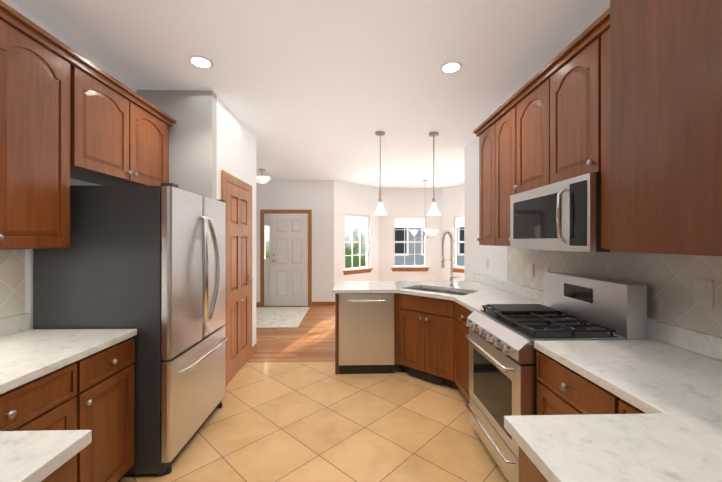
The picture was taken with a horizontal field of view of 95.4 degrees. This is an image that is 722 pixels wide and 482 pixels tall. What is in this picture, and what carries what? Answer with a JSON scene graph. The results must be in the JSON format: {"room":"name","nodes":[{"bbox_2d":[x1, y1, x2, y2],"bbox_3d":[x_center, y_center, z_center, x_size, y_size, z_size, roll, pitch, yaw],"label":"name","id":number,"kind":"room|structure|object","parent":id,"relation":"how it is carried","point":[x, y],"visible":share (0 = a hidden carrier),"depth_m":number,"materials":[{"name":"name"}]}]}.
{"room":"kitchen","nodes":[
{"label":"kitchen","id":0,"kind":"room"},
{"bbox_2d":[1,0,136,328],"bbox_3d":[-2.002,0.040,0.634,0.100,2.800,4.630,0,0,-2],"label":"wall","id":1,"kind":"structure","parent":0,"point":[29,281],"depth_m":1.99,"materials":[{"name":"white paint"}]},
{"bbox_2d":[0,249,24,317],"bbox_3d":[-1.936,0.222,0.136,0.002,0.404,3.610,0,0,-2],"label":"backsplash","id":2,"kind":"structure","parent":1,"relation":"attached to","point":[12,281],"depth_m":1.87,"materials":[{"name":"tile"}]},
{"bbox_2d":[0,0,83,249],"bbox_3d":[-1.785,-0.515,1.426,0.372,1.110,0.885,0,0,-2],"label":"upper cabinet","id":3,"kind":"object","parent":1,"relation":"attached to","point":[67,113],"depth_m":1.66,"materials":[{"name":"brown wood"}]},
{"bbox_2d":[84,58,175,185],"bbox_3d":[-1.813,-0.515,2.392,0.372,1.110,1.048,0,0,-2],"label":"upper cabinet","id":4,"kind":"object","parent":1,"relation":"attached to","point":[126,136],"depth_m":2.29,"materials":[{"name":"brown wood"}]},
{"bbox_2d":[137,90,216,199],"bbox_3d":[-1.734,0.040,3.008,0.770,2.800,0.100,0,0,-2],"label":"wall","id":5,"kind":"structure","parent":0,"point":[193,148],"depth_m":2.96,"materials":[{"name":"grey paint"}]},
{"bbox_2d":[217,97,255,346],"bbox_3d":[-1.419,0.040,3.707,0.100,2.800,1.280,0,0,-2],"label":"wall","id":6,"kind":"structure","parent":0,"point":[236,147],"depth_m":3.66,"materials":[{"name":"white paint"}]},
{"bbox_2d":[221,170,251,357],"bbox_3d":[-1.356,0.378,3.639,0.018,2.125,0.930,0,0,-2],"label":"door frame","id":7,"kind":"structure","parent":6,"relation":"attached to","point":[229,178],"depth_m":3.98,"materials":[{"name":"brown wood"}]},
{"bbox_2d":[226,181,252,384],"bbox_3d":[-1.344,0.419,3.639,0.085,2.026,0.752,0,0,-2],"label":"pantry door","id":8,"kind":"structure","parent":6,"relation":"in","point":[239,278],"depth_m":3.59,"materials":[{"name":"brown wood"}]},
{"bbox_2d":[252,343,256,354],"bbox_3d":[-1.377,1.395,4.228,0.012,0.090,0.240,0,0,-2],"label":"baseboard","id":9,"kind":"structure","parent":6,"relation":"attached to","point":[254,348],"depth_m":4.23,"materials":[{"name":"brown wood"}]},
{"bbox_2d":[246,306,334,362],"bbox_3d":[-0.244,1.470,6.396,7.400,0.060,4.950,0,0,-2],"label":"floor","id":10,"kind":"structure","parent":0,"point":[310,337],"depth_m":4.75,"materials":[{"name":"brown wood"}]},
{"bbox_2d":[256,307,309,327],"bbox_3d":[-1.836,1.434,6.251,1.510,0.011,1.650,0,0,-2],"label":"entry rug","id":11,"kind":"object","parent":10,"relation":"on","point":[279,317],"visible":0.57,"depth_m":6.21,"materials":[{"name":"beige fabric"}]},
{"bbox_2d":[256,180,333,305],"bbox_3d":[-2.236,0.041,7.315,3.270,2.800,0.100,0,0,-2],"label":"wall","id":12,"kind":"structure","parent":0,"point":[316,197],"depth_m":7.30,"materials":[{"name":"white paint"}]},
{"bbox_2d":[260,210,311,305],"bbox_3d":[-1.661,0.373,7.311,1.130,2.135,0.100,0,0,-2],"label":"door frame","id":13,"kind":"structure","parent":12,"relation":"attached to","point":[268,270],"depth_m":7.27,"materials":[{"name":"brown wood"}]},
{"bbox_2d":[271,214,307,305],"bbox_3d":[-1.590,0.414,7.263,0.812,2.036,0.100,0,0,-2],"label":"front door","id":14,"kind":"structure","parent":12,"relation":"in","point":[289,259],"depth_m":7.27,"materials":[{"name":"white paint"}]},
{"bbox_2d":[312,302,333,305],"bbox_3d":[-0.845,1.395,7.298,0.490,0.090,0.012,0,0,-2],"label":"baseboard","id":15,"kind":"structure","parent":12,"relation":"attached to","point":[322,303],"depth_m":7.29,"materials":[{"name":"brown wood"}]},
{"bbox_2d":[10,0,609,187],"bbox_3d":[-0.164,-1.400,3.573,7.400,0.080,10.600,0,0,-2],"label":"ceiling","id":16,"kind":"structure","parent":0,"point":[314,89],"depth_m":2.50,"materials":[{"name":"white paint"}]},
{"bbox_2d":[189,56,212,67],"bbox_3d":[-1.214,-1.357,2.493,0.170,0.006,0.170,0,0,-2],"label":"recessed light","id":17,"kind":"object","parent":16,"relation":"in","point":[200,61],"visible":1,"depth_m":2.49,"materials":[{"name":"white"}]},
{"bbox_2d":[256,169,269,183],"bbox_3d":[-1.880,-1.224,6.225,0.320,0.270,0.320,0,0,-2],"label":"light","id":18,"kind":"object","parent":16,"relation":"attached to","point":[261,179],"visible":0.88,"depth_m":6.15,"materials":[{"name":"white glass"}]},
{"bbox_2d":[373,131,386,215],"bbox_3d":[0.240,-0.842,4.114,0.196,1.034,0.196,0,0,-2],"label":"pendant light","id":19,"kind":"object","parent":16,"relation":"hanging from","point":[380,211],"visible":1,"depth_m":4.09,"materials":[{"name":"white glass"}]},
{"bbox_2d":[410,180,437,238],"bbox_3d":[1.435,-0.706,7.257,0.650,1.306,0.595,0,0,-2],"label":"chandelier","id":20,"kind":"object","parent":16,"relation":"hanging from","point":[426,232],"visible":1,"depth_m":7.36,"materials":[{"name":"white glass"}]},
{"bbox_2d":[426,132,440,215],"bbox_3d":[0.920,-0.842,4.144,0.196,1.034,0.196,0,0,-2],"label":"pendant light","id":21,"kind":"object","parent":16,"relation":"hanging from","point":[433,211],"visible":1,"depth_m":4.12,"materials":[{"name":"white glass"}]},
{"bbox_2d":[440,61,461,72],"bbox_3d":[0.705,-1.357,2.567,0.170,0.006,0.170,0,0,-2],"label":"recessed light","id":22,"kind":"object","parent":16,"relation":"in","point":[452,67],"visible":1,"depth_m":2.56,"materials":[{"name":"white"}]},
{"bbox_2d":[120,362,507,481],"bbox_3d":[-0.194,1.470,1.095,3.900,0.060,5.650,0,0,-2],"label":"floor","id":23,"kind":"structure","parent":0,"point":[295,422],"depth_m":2.46,"materials":[{"name":"beige tile"}]},
{"bbox_2d":[0,358,83,430],"bbox_3d":[-1.647,1.002,1.218,0.638,0.876,0.656,0,0,-2],"label":"base cabinet","id":24,"kind":"object","parent":23,"relation":"on","point":[54,400],"depth_m":1.40,"materials":[{"name":"brown wood"}]},
{"bbox_2d":[41,449,83,481],"bbox_3d":[-1.331,1.002,-0.396,1.178,0.876,2.528,0,0,-2],"label":"base cabinet","id":25,"kind":"object","parent":23,"relation":"on","point":[72,470],"depth_m":0.88,"materials":[{"name":"brown wood"}]},
{"bbox_2d":[0,313,136,481],"bbox_3d":[-1.332,0.493,0.153,1.209,0.137,3.622,0,0,-2],"label":"countertop","id":26,"kind":"structure","parent":25,"relation":"on","point":[27,354],"depth_m":1.37,"materials":[{"name":"stone"}]},
{"bbox_2d":[84,337,134,481],"bbox_3d":[-1.662,1.002,1.750,0.638,0.876,0.410,0,0,-2],"label":"base cabinet","id":27,"kind":"object","parent":23,"relation":"on","point":[95,393],"depth_m":1.76,"materials":[{"name":"brown wood"}]},
{"bbox_2d":[33,183,227,474],"bbox_3d":[-1.536,0.542,2.433,0.893,1.795,0.900,0,0,-2],"label":"refrigerator","id":28,"kind":"object","parent":23,"relation":"on","point":[148,263],"visible":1,"depth_m":1.99,"materials":[{"name":"grey metal"}]},
{"bbox_2d":[339,293,393,373],"bbox_3d":[0.053,1.005,3.805,0.600,0.870,0.648,0,0,-2],"label":"dishwasher","id":29,"kind":"object","parent":23,"relation":"on","point":[366,333],"visible":0.98,"depth_m":3.53,"materials":[{"name":"grey metal"}]},
{"bbox_2d":[335,287,471,402],"bbox_3d":[0.634,1.002,3.339,1.812,0.876,1.676,0,0,-2],"label":"base cabinet","id":30,"kind":"object","parent":23,"relation":"on","point":[431,343],"visible":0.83,"depth_m":2.48,"materials":[{"name":"brown wood"}]},
{"bbox_2d":[332,273,542,311],"bbox_3d":[0.618,0.493,3.408,1.843,0.137,1.814,0,0,-2],"label":"countertop","id":31,"kind":"structure","parent":30,"relation":"on","point":[483,290],"depth_m":3.51,"materials":[{"name":"stone"}]},
{"bbox_2d":[414,288,470,294],"bbox_3d":[0.851,0.663,3.566,0.736,0.199,0.396,0,0,43],"label":"undermount sink","id":32,"kind":"object","parent":31,"relation":"in","point":[442,291],"visible":0.04,"depth_m":3.70,"materials":[{"name":"silver metal"}]},
{"bbox_2d":[441,231,458,286],"bbox_3d":[0.995,0.205,3.699,0.229,0.638,0.192,0,0,-2],"label":"faucet","id":33,"kind":"object","parent":31,"relation":"on","point":[445,233],"visible":1,"depth_m":3.73,"materials":[{"name":"silver metal"}]},
{"bbox_2d":[519,446,547,481],"bbox_3d":[1.069,1.002,-0.307,1.146,0.876,2.566,0,0,-2],"label":"base cabinet","id":34,"kind":"object","parent":23,"relation":"on","point":[528,472],"depth_m":0.91,"materials":[{"name":"brown wood"}]},
{"bbox_2d":[504,321,721,481],"bbox_3d":[1.043,0.493,0.069,1.176,0.137,3.320,0,0,-2],"label":"countertop","id":35,"kind":"structure","parent":34,"relation":"on","point":[668,381],"depth_m":0.96,"materials":[{"name":"stone"}]},
{"bbox_2d":[464,272,646,481],"bbox_3d":[1.143,0.837,2.124,0.748,1.205,0.770,0,0,-2],"label":"gas range","id":36,"kind":"object","parent":23,"relation":"on","point":[501,339],"visible":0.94,"depth_m":1.96,"materials":[{"name":"grey metal"}]},
{"bbox_2d":[537,351,610,414],"bbox_3d":[1.259,1.002,1.472,0.668,0.876,0.528,0,0,-2],"label":"base cabinet","id":37,"kind":"object","parent":23,"relation":"on","point":[562,389],"depth_m":1.49,"materials":[{"name":"brown wood"}]},
{"bbox_2d":[611,393,645,413],"bbox_3d":[1.270,1.002,1.110,0.668,0.876,0.196,0,0,-2],"label":"base cabinet","id":38,"kind":"object","parent":23,"relation":"on","point":[618,405],"depth_m":1.18,"materials":[{"name":"brown wood"}]},
{"bbox_2d":[334,180,377,301],"bbox_3d":[-0.120,0.041,7.908,0.120,2.800,1.527,0,0,43],"label":"wall","id":39,"kind":"structure","parent":0,"point":[353,199],"depth_m":7.76,"materials":[{"name":"white paint"}]},
{"bbox_2d":[345,214,368,269],"bbox_3d":[-0.120,0.026,7.908,0.060,1.310,0.870,0,0,43],"label":"bay window","id":40,"kind":"structure","parent":39,"relation":"in","point":[352,220],"depth_m":7.96,"materials":[{"name":"white paint"}]},
{"bbox_2d":[343,268,372,274],"bbox_3d":[-0.068,0.732,7.859,0.079,0.098,0.990,0,0,43],"label":"window sill","id":41,"kind":"structure","parent":39,"relation":"attached to","point":[349,272],"depth_m":7.84,"materials":[{"name":"brown wood"}]},
{"bbox_2d":[378,188,441,280],"bbox_3d":[1.261,0.041,8.505,1.630,2.800,0.120,0,0,-2],"label":"wall","id":42,"kind":"structure","parent":0,"point":[406,202],"depth_m":8.44,"materials":[{"name":"white paint"}]},
{"bbox_2d":[393,217,426,266],"bbox_3d":[1.261,0.026,8.505,0.870,1.310,0.060,0,0,-2],"label":"window","id":43,"kind":"structure","parent":42,"relation":"in","point":[409,222],"depth_m":8.48,"materials":[{"name":"white paint"}]},
{"bbox_2d":[391,267,429,270],"bbox_3d":[1.263,0.732,8.434,0.990,0.098,0.079,0,0,-2],"label":"window sill","id":44,"kind":"structure","parent":42,"relation":"attached to","point":[411,269],"depth_m":8.42,"materials":[{"name":"brown wood"}]},
{"bbox_2d":[442,186,463,280],"bbox_3d":[2.674,0.041,7.987,1.527,2.800,0.120,0,0,43],"label":"wall","id":45,"kind":"structure","parent":0,"point":[452,202],"depth_m":8.31,"materials":[{"name":"white paint"}]},
{"bbox_2d":[450,268,463,272],"bbox_3d":[2.626,0.732,7.936,0.990,0.098,0.079,0,0,43],"label":"window sill","id":46,"kind":"structure","parent":45,"relation":"attached to","point":[458,270],"depth_m":8.13,"materials":[{"name":"brown wood"}]},
{"bbox_2d":[454,215,463,268],"bbox_3d":[2.674,0.026,7.987,0.870,1.310,0.060,0,0,43],"label":"window","id":47,"kind":"structure","parent":45,"relation":"in","point":[458,221],"depth_m":8.23,"materials":[{"name":"white paint"}]},
{"bbox_2d":[464,137,719,339],"bbox_3d":[1.652,0.040,1.598,0.120,2.800,6.350,0,0,-2],"label":"wall","id":48,"kind":"structure","parent":0,"point":[476,254],"depth_m":4.34,"materials":[{"name":"white paint"}]},
{"bbox_2d":[473,117,488,244],"bbox_3d":[1.324,-0.515,2.996,0.452,1.110,0.408,0,0,-2],"label":"upper cabinet","id":49,"kind":"object","parent":48,"relation":"attached to","point":[482,131],"depth_m":3.02,"materials":[{"name":"brown wood"}]},
{"bbox_2d":[485,258,487,267],"bbox_3d":[1.520,0.270,3.970,0.008,0.120,0.075,0,0,-2],"label":"electrical outlet","id":50,"kind":"object","parent":48,"relation":"attached to","point":[486,262],"visible":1,"depth_m":3.97,"materials":[{"name":"beige plastic"}]},
{"bbox_2d":[489,99,508,245],"bbox_3d":[1.334,-0.515,2.616,0.452,1.110,0.353,0,0,-2],"label":"upper cabinet","id":51,"kind":"object","parent":48,"relation":"attached to","point":[499,120],"depth_m":2.72,"materials":[{"name":"brown wood"}]},
{"bbox_2d":[509,70,540,245],"bbox_3d":[1.345,-0.515,2.233,0.452,1.110,0.412,0,0,-2],"label":"upper cabinet","id":52,"kind":"object","parent":48,"relation":"attached to","point":[525,105],"depth_m":2.30,"materials":[{"name":"brown wood"}]},
{"bbox_2d":[541,27,588,186],"bbox_3d":[1.357,-0.515,1.823,0.452,1.110,0.410,0,0,-2],"label":"upper cabinet","id":53,"kind":"object","parent":48,"relation":"attached to","point":[565,79],"depth_m":1.86,"materials":[{"name":"brown wood"}]},
{"bbox_2d":[510,173,609,251],"bbox_3d":[1.317,-0.140,2.027,0.513,0.390,0.814,0,0,-2],"label":"microwave","id":54,"kind":"object","parent":53,"relation":"attached to","point":[564,215],"visible":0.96,"depth_m":1.82,"materials":[{"name":"grey metal"}]},
{"bbox_2d":[589,16,600,172],"bbox_3d":[1.368,-0.515,1.441,0.452,1.110,0.354,0,0,-2],"label":"upper cabinet","id":55,"kind":"object","parent":48,"relation":"attached to","point":[595,28],"depth_m":1.64,"materials":[{"name":"brown wood"}]},
{"bbox_2d":[507,246,721,336],"bbox_3d":[1.609,0.222,0.942,0.002,0.404,5.020,0,0,-2],"label":"backsplash","id":56,"kind":"structure","parent":48,"relation":"attached to","point":[667,280],"depth_m":1.77,"materials":[{"name":"tile"}]},
{"bbox_2d":[526,264,533,277],"bbox_3d":[1.544,0.270,3.001,0.008,0.120,0.120,0,0,-2],"label":"light switch","id":57,"kind":"object","parent":56,"relation":"attached to","point":[529,270],"visible":1,"depth_m":2.99,"materials":[{"name":"beige plastic"}]},
{"bbox_2d":[544,266,549,271],"bbox_3d":[1.552,0.270,2.741,0.008,0.120,0.075,0,0,-2],"label":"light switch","id":58,"kind":"object","parent":56,"relation":"attached to","point":[546,268],"visible":0.36,"depth_m":2.73,"materials":[{"name":"beige plastic"}]},
{"bbox_2d":[694,278,713,307],"bbox_3d":[1.587,0.240,1.521,0.008,0.125,0.080,0,0,-2],"label":"electrical outlet","id":59,"kind":"object","parent":56,"relation":"attached to","point":[704,292],"visible":1,"depth_m":1.51,"materials":[{"name":"beige plastic"}]},
{"bbox_2d":[601,0,721,255],"bbox_3d":[1.269,-0.515,0.893,0.678,1.110,0.670,0,0,-2],"label":"upper cabinet","id":60,"kind":"object","parent":48,"relation":"attached to","point":[623,98],"depth_m":1.01,"materials":[{"name":"brown wood"}]},
{"label":"outside","id":61,"kind":"structure","parent":0,"visible":0},
{"bbox_2d":[266,226,365,267],"bbox_3d":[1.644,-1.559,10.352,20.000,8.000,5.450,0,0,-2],"label":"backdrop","id":62,"kind":"structure","parent":61,"point":[348,248],"depth_m":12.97,"materials":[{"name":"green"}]},
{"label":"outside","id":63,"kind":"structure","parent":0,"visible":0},
{"bbox_2d":[395,227,463,266],"bbox_3d":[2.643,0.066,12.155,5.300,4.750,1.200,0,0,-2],"label":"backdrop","id":64,"kind":"structure","parent":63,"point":[409,249],"depth_m":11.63,"materials":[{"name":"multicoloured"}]}
]}

